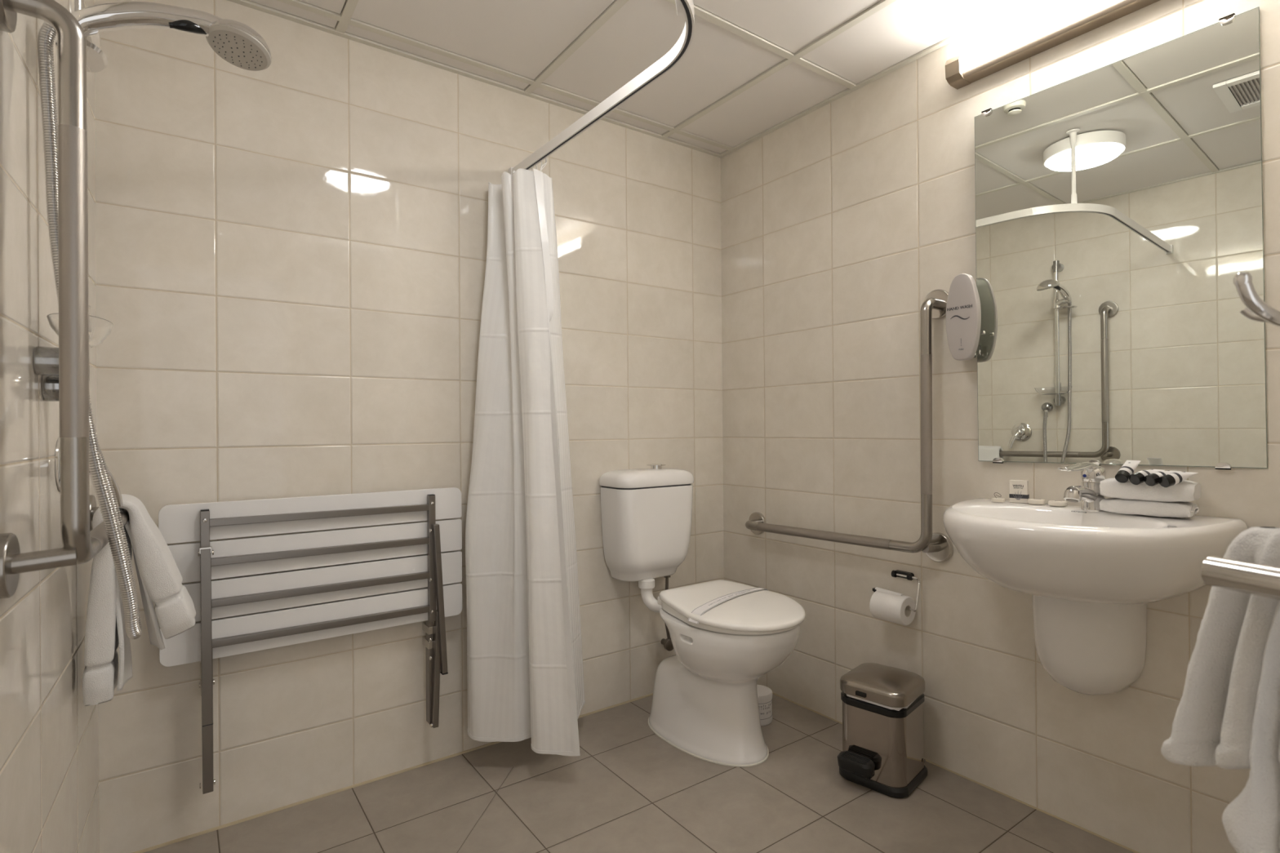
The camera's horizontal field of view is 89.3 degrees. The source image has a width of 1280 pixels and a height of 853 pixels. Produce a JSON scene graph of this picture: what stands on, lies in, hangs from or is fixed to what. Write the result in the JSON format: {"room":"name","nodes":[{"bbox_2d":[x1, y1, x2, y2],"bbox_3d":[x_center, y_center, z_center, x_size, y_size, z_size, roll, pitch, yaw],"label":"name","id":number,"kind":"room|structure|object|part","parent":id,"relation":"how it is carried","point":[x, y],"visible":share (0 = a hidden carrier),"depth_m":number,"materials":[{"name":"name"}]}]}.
{"room":"accessible bathroom","nodes":[
{"label":"accessible bathroom","id":0,"kind":"room"},
{"bbox_2d":[0,0,99,852],"bbox_3d":[-0.626,-0.079,0.407,0.120,2.292,2.757,0,0,-33],"label":"wall","id":1,"kind":"structure","parent":0,"point":[50,791],"depth_m":1.03,"materials":[{"name":"beige tile"}]},
{"bbox_2d":[41,375,58,401],"bbox_3d":[-0.993,-0.054,1.110,0.044,0.083,0.053,0,0,-36],"label":"shower elbow","id":2,"kind":"object","parent":1,"relation":"attached to","point":[50,384],"visible":0.31,"depth_m":1.09,"materials":[{"name":"silver metal"}]},
{"bbox_2d":[0,0,128,599],"bbox_3d":[-1.008,-0.189,1.179,0.092,0.853,0.789,0,0,-33],"label":"grab rail","id":3,"kind":"object","parent":1,"relation":"attached to","point":[81,543],"visible":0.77,"depth_m":0.89,"materials":[{"name":"silver metal"}]},
{"bbox_3d":[-1.010,-0.189,1.179,0.089,0.798,0.735,0,0,-34],"label":"rail","id":4,"kind":"part","parent":3,"relation":"part of","materials":[{"name":"silver metal"}]},
{"bbox_2d":[82,493,195,706],"bbox_3d":[-1.076,0.355,1.399,0.194,0.413,0.158,0,0,-36],"label":"hand towel","id":5,"kind":"object","parent":3,"relation":"hanging from","point":[160,580],"visible":0.77,"depth_m":1.34,"materials":[{"name":"white fabric"}]},
{"bbox_2d":[32,0,113,380],"bbox_3d":[-0.942,-0.470,1.077,0.096,0.787,0.213,0,0,-36],"label":"shower rail","id":6,"kind":"object","parent":1,"relation":"attached to","point":[45,359],"visible":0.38,"depth_m":1.05,"materials":[{"name":"silver metal"}]},
{"bbox_3d":[-0.935,-0.466,1.075,0.021,0.775,0.021,0,0,-36],"label":"rail","id":7,"kind":"part","parent":6,"relation":"part of","materials":[{"name":"silver metal"}]},
{"bbox_3d":[-0.944,-0.170,1.094,0.083,0.064,0.180,0,0,-36],"label":"soap dish","id":8,"kind":"part","parent":6,"relation":"part of","materials":[{"name":"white plastic"}]},
{"bbox_3d":[-0.900,-0.603,1.046,0.064,0.015,0.112,0,0,-36],"label":"lever","id":9,"kind":"part","parent":6,"relation":"part of","materials":[{"name":"silver metal"}]},
{"bbox_2d":[37,1,271,639],"bbox_3d":[-0.822,-0.181,1.132,0.316,1.099,0.144,0,0,-27],"label":"shower","id":10,"kind":"object","parent":6,"relation":"attached to","point":[238,44],"visible":0.72,"depth_m":1.06,"materials":[{"name":"silver metal"}]},
{"bbox_3d":[-0.805,-0.679,1.127,0.286,0.104,0.104,0,0,-36],"label":"handle","id":11,"kind":"part","parent":10,"relation":"part of","materials":[{"name":"silver metal"}]},
{"bbox_3d":[-0.731,-0.689,1.180,0.102,0.034,0.103,0,0,-36],"label":"spray plate","id":12,"kind":"part","parent":10,"relation":"part of","materials":[{"name":"grey"}]},
{"bbox_2d":[55,437,123,506],"bbox_3d":[-1.047,0.088,1.236,0.091,0.144,0.106,0,0,-36],"label":"shower mixer","id":13,"kind":"object","parent":1,"relation":"attached to","point":[117,492],"visible":0.17,"depth_m":1.25,"materials":[{"name":"silver metal"}]},
{"bbox_3d":[-1.077,0.070,1.214,0.013,0.106,0.106,0,0,-33],"label":"plate","id":14,"kind":"part","parent":13,"relation":"part of","materials":[{"name":"silver metal"}]},
{"bbox_3d":[-1.040,0.110,1.260,0.026,0.099,0.067,0,0,6],"label":"lever","id":15,"kind":"part","parent":13,"relation":"part of","materials":[{"name":"silver metal"}]},
{"bbox_2d":[276,0,896,150],"bbox_3d":[0.216,-1.176,1.020,2.300,0.014,2.750,0,0,-36],"label":"trim","id":16,"kind":"structure","parent":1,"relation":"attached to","point":[344,19],"depth_m":2.01,"materials":[{"name":"white metal"}]},
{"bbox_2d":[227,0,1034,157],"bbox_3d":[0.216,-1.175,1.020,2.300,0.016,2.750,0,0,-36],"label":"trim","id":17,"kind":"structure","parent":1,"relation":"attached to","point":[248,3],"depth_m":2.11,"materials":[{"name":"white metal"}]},
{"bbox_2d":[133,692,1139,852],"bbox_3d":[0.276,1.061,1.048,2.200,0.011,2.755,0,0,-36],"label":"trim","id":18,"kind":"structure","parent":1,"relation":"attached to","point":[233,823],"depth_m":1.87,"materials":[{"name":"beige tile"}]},
{"bbox_2d":[93,0,724,852],"bbox_3d":[-0.583,-0.075,2.204,2.470,2.292,0.120,0,0,-36],"label":"wall","id":19,"kind":"structure","parent":0,"point":[291,254],"depth_m":1.91,"materials":[{"name":"beige tile"}]},
{"bbox_2d":[158,487,462,794],"bbox_3d":[-0.885,0.562,1.845,0.778,0.730,0.100,0,0,-36],"label":"shower seat","id":20,"kind":"object","parent":19,"relation":"attached to","point":[204,561],"visible":0.89,"depth_m":1.81,"materials":[{"name":"white plastic"}]},
{"bbox_3d":[-1.104,0.314,1.645,0.027,0.016,0.022,0,0,-36],"label":"hinge plate","id":21,"kind":"part","parent":20,"relation":"part of","materials":[{"name":"silver metal"}]},
{"bbox_3d":[-1.100,0.617,1.644,0.024,0.617,0.022,0,0,-36],"label":"leg","id":22,"kind":"part","parent":20,"relation":"part of","materials":[{"name":"grey metal"}]},
{"bbox_3d":[-1.119,0.740,1.682,0.016,0.372,0.026,0,0,-36],"label":"leg","id":23,"kind":"part","parent":20,"relation":"part of","materials":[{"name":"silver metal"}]},
{"bbox_3d":[-0.654,0.744,2.016,0.014,0.355,0.036,0,0,-36],"label":"leg","id":24,"kind":"part","parent":20,"relation":"part of","materials":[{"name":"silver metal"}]},
{"bbox_3d":[-0.616,0.530,1.994,0.039,0.459,0.022,0,0,-36],"label":"leg","id":25,"kind":"part","parent":20,"relation":"part of","materials":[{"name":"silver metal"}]},
{"bbox_2d":[248,0,1019,153],"bbox_3d":[0.239,-1.202,1.049,2.470,0.056,2.970,0,0,-36],"label":"ceiling","id":26,"kind":"structure","parent":0,"point":[523,37],"depth_m":1.97,"materials":[{"name":"white"}]},
{"bbox_2d":[508,0,694,175],"bbox_3d":[-0.242,-0.992,1.385,0.710,0.348,1.630,0,0,10],"label":"track","id":27,"kind":"object","parent":26,"relation":"hanging from","point":[672,58],"visible":0.88,"depth_m":1.65,"materials":[{"name":"white metal"}]},
{"bbox_2d":[465,157,585,756],"bbox_3d":[-0.375,0.059,2.083,0.367,1.831,0.370,0,0,-3],"label":"shower curtain","id":28,"kind":"object","parent":27,"relation":"hanging from","point":[525,672],"visible":1,"depth_m":2.02,"materials":[{"name":"white fabric"}]},
{"bbox_2d":[144,693,1133,852],"bbox_3d":[0.258,1.112,1.044,2.470,0.100,2.970,0,0,-36],"label":"floor","id":29,"kind":"structure","parent":0,"point":[628,789],"depth_m":1.80,"materials":[{"name":"beige tile"}]},
{"bbox_2d":[599,463,805,767],"bbox_3d":[0.228,0.603,2.244,0.422,0.922,0.755,0,0,-36],"label":"toilet","id":30,"kind":"object","parent":29,"relation":"on","point":[704,705],"visible":1,"depth_m":2.13,"materials":[{"name":"white ceramic"}]},
{"bbox_3d":[0.038,0.191,2.464,0.353,0.060,0.172,0,0,-36],"label":"cistern lid","id":31,"kind":"part","parent":30,"relation":"part of","materials":[{"name":"white ceramic"}]},
{"bbox_2d":[687,587,768,623],"bbox_3d":[0.301,0.580,2.141,0.051,0.038,0.430,-1,0,42],"label":"band","id":32,"kind":"object","parent":30,"relation":"on","point":[700,610],"visible":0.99,"depth_m":2.09,"materials":[{"name":"white paper"}]},
{"bbox_3d":[0.312,0.601,2.129,0.392,0.035,0.445,0,0,-36],"label":"seat","id":33,"kind":"part","parent":30,"relation":"part of","materials":[{"name":"white plastic"}]},
{"bbox_3d":[0.314,0.584,2.126,0.414,0.048,0.460,0,0,-36],"label":"lid","id":34,"kind":"part","parent":30,"relation":"part of","materials":[{"name":"white plastic"}]},
{"bbox_2d":[756,684,772,726],"bbox_3d":[0.424,1.008,2.346,0.112,0.108,0.112,0,0,-36],"label":"toilet roll","id":35,"kind":"object","parent":29,"relation":"on","point":[764,693],"visible":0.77,"depth_m":2.30,"materials":[{"name":"white paper"}]},
{"bbox_2d":[759,699,772,719],"bbox_3d":[0.424,1.010,2.346,0.109,0.057,0.109,0,0,-36],"label":"print","id":36,"kind":"object","parent":35,"relation":"attached to","point":[765,705],"depth_m":2.30,"materials":[{"name":"grey paper"}]},
{"bbox_2d":[837,662,927,798],"bbox_3d":[0.724,0.905,1.956,0.210,0.308,0.264,-1,0,43],"label":"pedal bin","id":37,"kind":"object","parent":29,"relation":"on","point":[882,752],"visible":1,"depth_m":1.89,"materials":[{"name":"silver metal"}]},
{"bbox_3d":[0.738,0.776,1.973,0.203,0.051,0.211,-1,0,43],"label":"lid","id":38,"kind":"part","parent":37,"relation":"part of","materials":[{"name":"silver metal"}]},
{"bbox_3d":[0.710,0.032,0.223,0.281,2.032,0.695,0,0,-36],"label":"door","id":39,"kind":"structure","parent":29,"relation":"on","visible":0},
{"bbox_2d":[1200,555,1279,599],"bbox_3d":[0.601,0.120,0.319,0.124,0.044,0.533,0,0,-16],"label":"towel rail","id":40,"kind":"object","parent":39,"relation":"attached to","point":[1255,579],"visible":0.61,"depth_m":0.52,"materials":[{"name":"silver metal"}]},
{"bbox_2d":[1160,526,1279,769],"bbox_3d":[0.525,0.198,0.570,0.096,0.221,0.088,0,0,-16],"label":"bath towel","id":41,"kind":"object","parent":40,"relation":"hanging from","point":[1212,723],"visible":0.88,"depth_m":0.56,"materials":[{"name":"white fabric"}]},
{"bbox_2d":[1222,600,1279,852],"bbox_3d":[0.555,0.215,0.447,0.119,0.284,0.225,0,0,-15],"label":"bath towel","id":42,"kind":"object","parent":40,"relation":"hanging from","point":[1251,821],"visible":1,"depth_m":0.52,"materials":[{"name":"white fabric"}]},
{"bbox_2d":[1233,271,1279,326],"bbox_3d":[0.553,-0.117,0.566,0.101,0.075,0.058,0,0,3],"label":"robe hook","id":43,"kind":"object","parent":39,"relation":"attached to","point":[1256,309],"visible":1,"depth_m":0.54,"materials":[{"name":"silver metal"}]},
{"bbox_2d":[720,0,1279,852],"bbox_3d":[0.989,-0.088,2.028,0.120,2.292,2.000,0,0,-36],"label":"wall","id":44,"kind":"structure","parent":0,"point":[838,222],"depth_m":2.06,"materials":[{"name":"beige tile"}]},
{"bbox_2d":[745,288,953,562],"bbox_3d":[0.669,0.008,2.298,0.086,0.859,0.865,0,0,-36],"label":"grab rail","id":45,"kind":"object","parent":44,"relation":"attached to","point":[938,547],"visible":1,"depth_m":1.97,"materials":[{"name":"silver metal"}]},
{"bbox_2d":[872,569,920,612],"bbox_3d":[0.835,0.525,2.089,0.066,0.108,0.151,0,0,-36],"label":"holder","id":46,"kind":"object","parent":44,"relation":"attached to","point":[908,575],"visible":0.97,"depth_m":2.07,"materials":[{"name":"silver metal"}]},
{"bbox_2d":[869,586,915,625],"bbox_3d":[0.811,0.578,2.084,0.091,0.099,0.114,0,0,-36],"label":"toilet roll","id":47,"kind":"object","parent":46,"relation":"hanging from","point":[884,604],"visible":0.97,"depth_m":2.05,"materials":[{"name":"white paper"}]},
{"bbox_3d":[0.840,0.529,2.081,0.048,0.100,0.132,0,0,-36],"label":"wire arm","id":48,"kind":"part","parent":46,"relation":"part of","materials":[{"name":"silver metal"}]},
{"bbox_2d":[946,273,985,360],"bbox_3d":[0.958,-0.317,1.891,0.088,0.250,0.104,0,0,-36],"label":"soap dispenser","id":49,"kind":"object","parent":44,"relation":"attached to","point":[963,309],"visible":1,"depth_m":1.86,"materials":[{"name":"white plastic"}]},
{"bbox_2d":[945,0,1159,89],"bbox_3d":[1.150,-1.063,1.634,0.068,0.083,0.750,0,0,-36],"label":"wall light","id":50,"kind":"object","parent":44,"relation":"attached to","point":[1074,19],"visible":1,"depth_m":1.73,"materials":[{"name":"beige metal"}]},
{"bbox_2d":[959,0,1120,72],"bbox_3d":[1.150,-1.070,1.634,0.064,0.062,0.665,0,0,-36],"label":"diffuser","id":51,"kind":"object","parent":50,"relation":"attached to","point":[1071,16],"depth_m":1.73,"materials":[{"name":"white plastic"}]},
{"bbox_2d":[942,497,1247,695],"bbox_3d":[0.994,0.441,1.548,0.436,0.466,0.602,0,0,-36],"label":"basin","id":52,"kind":"object","parent":44,"relation":"attached to","point":[1091,578],"visible":0.94,"depth_m":1.46,"materials":[{"name":"white ceramic"}]},
{"bbox_2d":[991,492,1004,502],"bbox_3d":[0.986,0.194,1.782,0.030,0.026,0.020,-1,0,42],"label":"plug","id":53,"kind":"object","parent":52,"relation":"on","point":[993,500],"visible":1,"depth_m":1.78,"materials":[{"name":"beige"}]},
{"bbox_2d":[1008,480,1029,502],"bbox_3d":[1.033,0.177,1.764,0.043,0.060,0.021,-1,0,42],"label":"carton","id":54,"kind":"object","parent":52,"relation":"on","point":[1019,489],"visible":1,"depth_m":1.76,"materials":[{"name":"beige"}]},
{"bbox_2d":[1027,498,1045,504],"bbox_3d":[1.058,0.200,1.726,0.042,0.013,0.042,0,0,-36],"label":"soap","id":55,"kind":"object","parent":52,"relation":"on","point":[1032,501],"visible":1,"depth_m":1.71,"materials":[{"name":"beige"}]},
{"bbox_2d":[1048,500,1067,506],"bbox_3d":[1.085,0.200,1.682,0.042,0.013,0.042,0,0,-36],"label":"soap","id":56,"kind":"object","parent":52,"relation":"on","point":[1051,503],"visible":1,"depth_m":1.67,"materials":[{"name":"beige"}]},
{"bbox_2d":[1057,462,1106,511],"bbox_3d":[1.081,0.149,1.578,0.155,0.123,0.052,0,0,-33],"label":"tap","id":57,"kind":"object","parent":52,"relation":"on","point":[1091,473],"visible":0.98,"depth_m":1.58,"materials":[{"name":"silver metal"}]},
{"bbox_3d":[1.079,0.112,1.580,0.155,0.049,0.052,0,0,-31],"label":"lever","id":58,"kind":"part","parent":57,"relation":"part of","materials":[{"name":"silver metal"}]},
{"bbox_3d":[0.992,0.307,1.548,0.434,0.199,0.602,0,0,-36],"label":"bowl","id":59,"kind":"part","parent":52,"relation":"part of","materials":[{"name":"white ceramic"}]},
{"bbox_2d":[1099,497,1199,517],"bbox_3d":[1.183,0.187,1.508,0.093,0.035,0.173,0,0,-41],"label":"cloth","id":60,"kind":"object","parent":52,"relation":"on","point":[1156,508],"visible":0.9,"depth_m":1.47,"materials":[{"name":"white fabric"}]},
{"bbox_2d":[1099,477,1200,502],"bbox_3d":[1.184,0.145,1.506,0.096,0.049,0.175,0,0,-41],"label":"cloth","id":61,"kind":"object","parent":60,"relation":"on","point":[1186,491],"visible":0.84,"depth_m":1.47,"materials":[{"name":"white fabric"}]},
{"bbox_2d":[1115,460,1140,483],"bbox_3d":[1.137,0.105,1.512,0.071,0.050,0.029,0,0,-32],"label":"toiletry tube","id":62,"kind":"object","parent":61,"relation":"on","point":[1129,467],"visible":1,"depth_m":1.50,"materials":[{"name":"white plastic"}]},
{"bbox_2d":[1128,469,1164,484],"bbox_3d":[1.160,0.116,1.484,0.076,0.035,0.029,0,0,-14],"label":"toiletry tube","id":63,"kind":"object","parent":61,"relation":"on","point":[1136,478],"visible":0.92,"depth_m":1.47,"materials":[{"name":"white plastic"}]},
{"bbox_2d":[1143,470,1181,486],"bbox_3d":[1.177,0.117,1.460,0.076,0.034,0.029,0,0,-11],"label":"toiletry tube","id":64,"kind":"object","parent":61,"relation":"on","point":[1152,479],"visible":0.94,"depth_m":1.45,"materials":[{"name":"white plastic"}]},
{"bbox_2d":[1158,471,1198,487],"bbox_3d":[1.192,0.118,1.437,0.077,0.034,0.029,0,0,-9],"label":"toiletry tube","id":65,"kind":"object","parent":61,"relation":"on","point":[1172,478],"visible":1,"depth_m":1.43,"materials":[{"name":"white plastic"}]},
{"bbox_2d":[974,6,1267,470],"bbox_3d":[1.168,-0.406,1.648,0.032,1.018,0.614,0,0,-36],"label":"wall mirror","id":66,"kind":"object","parent":44,"relation":"attached to","point":[1119,204],"visible":0.92,"depth_m":1.60,"materials":[{"name":"grey mirror"}]}
]}

